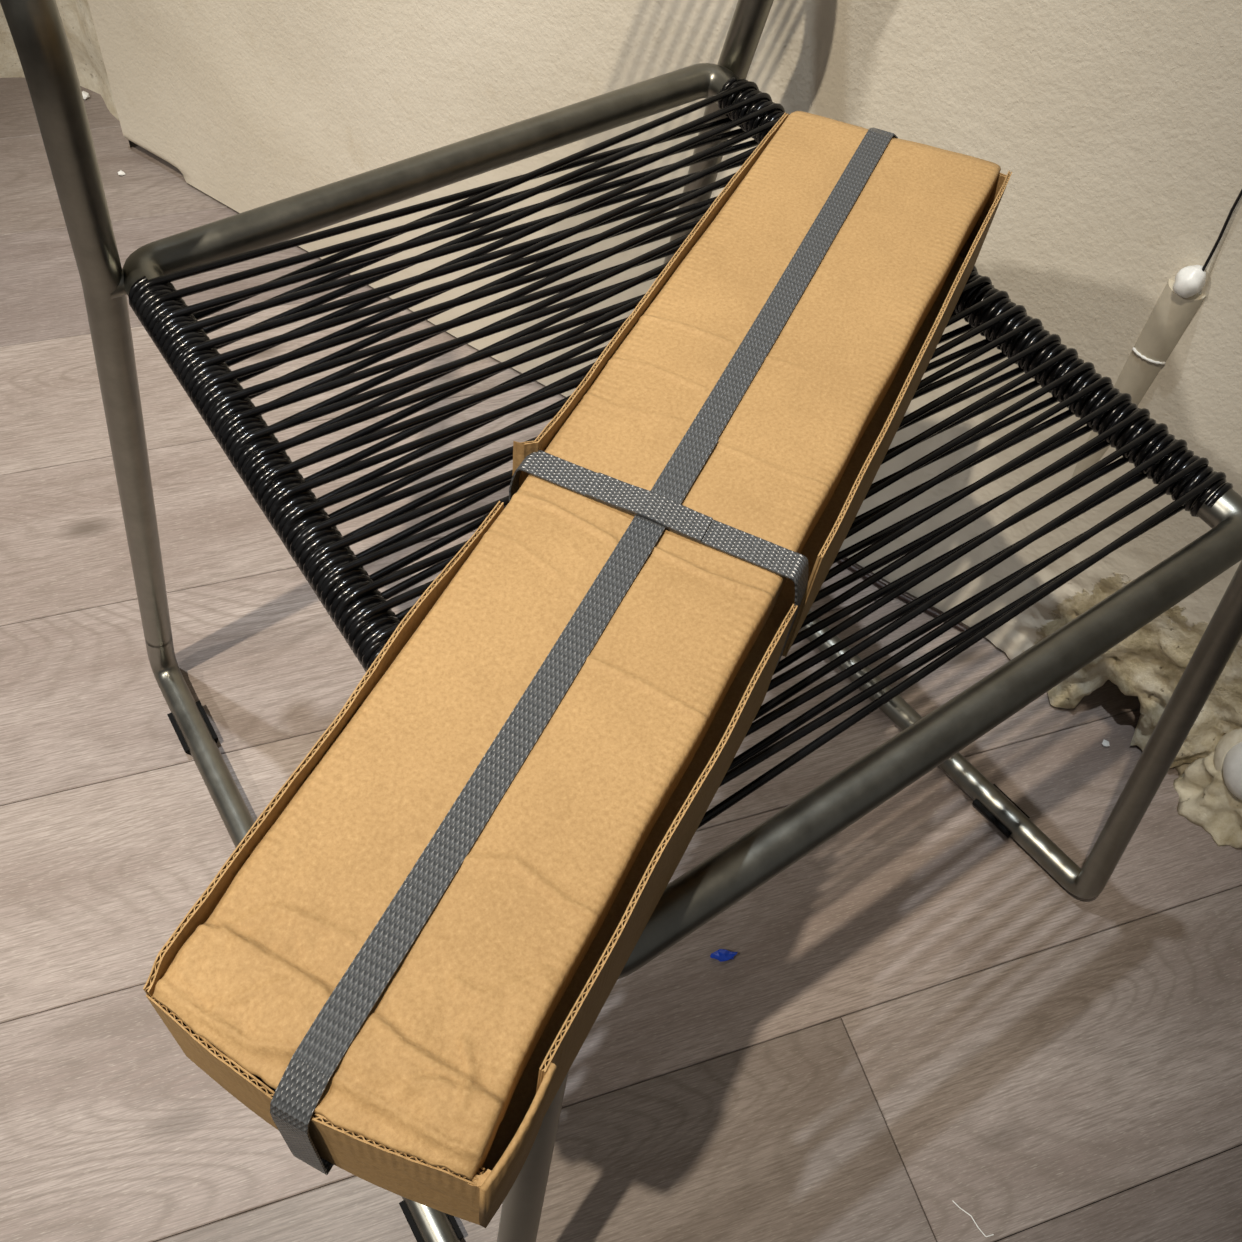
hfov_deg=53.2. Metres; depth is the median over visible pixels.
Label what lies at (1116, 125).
wall
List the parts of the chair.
seat cord, seat cord, seat cord, seat cord, seat cord, seat cord, seat cord, seat cord, seat cord, seat cord, seat cord, seat cord, seat cord, seat cord, seat cord, seat cord, seat cord, seat cord, seat cord, seat cord, seat cord, seat cord, seat cord, seat cord, seat cord, seat cord, seat cord, seat cord, seat cord, seat cord, seat cord, leg, seat cord, seat cord, seat cord, seat cord, seat cord, seat cord, seat cord, seat cord, seat cord, seat cord, seat cord, seat cord, seat cord, seat cord, seat cord, seat cord, seat cord, seat cord, seat cord, seat cord, seat cord, seat cord, seat cord, seat cord, seat cord, seat cord, seat cord, seat cord, seat cord, leg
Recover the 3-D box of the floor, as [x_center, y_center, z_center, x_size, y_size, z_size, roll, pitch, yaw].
[-0.330,0.113,0.983,6.877,0.030,6.400,-28,63,-23]
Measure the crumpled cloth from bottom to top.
0.087 m
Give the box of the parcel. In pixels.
[143,111,1011,1227]
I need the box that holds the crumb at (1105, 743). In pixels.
[1102,740,1109,746]
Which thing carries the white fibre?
on the floor
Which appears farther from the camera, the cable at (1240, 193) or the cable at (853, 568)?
the cable at (853, 568)
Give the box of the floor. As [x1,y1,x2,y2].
[0,77,1241,1241]
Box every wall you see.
[0,4,24,77]
[55,0,130,148]
[88,0,1241,767]
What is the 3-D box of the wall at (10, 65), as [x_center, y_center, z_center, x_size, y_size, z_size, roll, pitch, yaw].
[-1.715,-1.456,0.372,2.645,2.500,0.477,-4,56,-9]
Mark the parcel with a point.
(401, 965)
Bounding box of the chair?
[0,0,1241,1241]
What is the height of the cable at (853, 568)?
0.006 m
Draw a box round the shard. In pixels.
[710,949,737,961]
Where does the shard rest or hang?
on the floor
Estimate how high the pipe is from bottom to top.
0.297 m
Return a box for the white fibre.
[952,1200,993,1236]
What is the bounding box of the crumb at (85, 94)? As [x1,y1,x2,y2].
[82,91,89,98]
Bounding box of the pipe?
[1072,265,1205,477]
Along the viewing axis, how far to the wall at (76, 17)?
1.38 m
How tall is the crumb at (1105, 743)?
0.003 m
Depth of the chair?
0.61 m
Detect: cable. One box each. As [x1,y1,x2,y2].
[838,559,967,631]
[1202,189,1241,271]

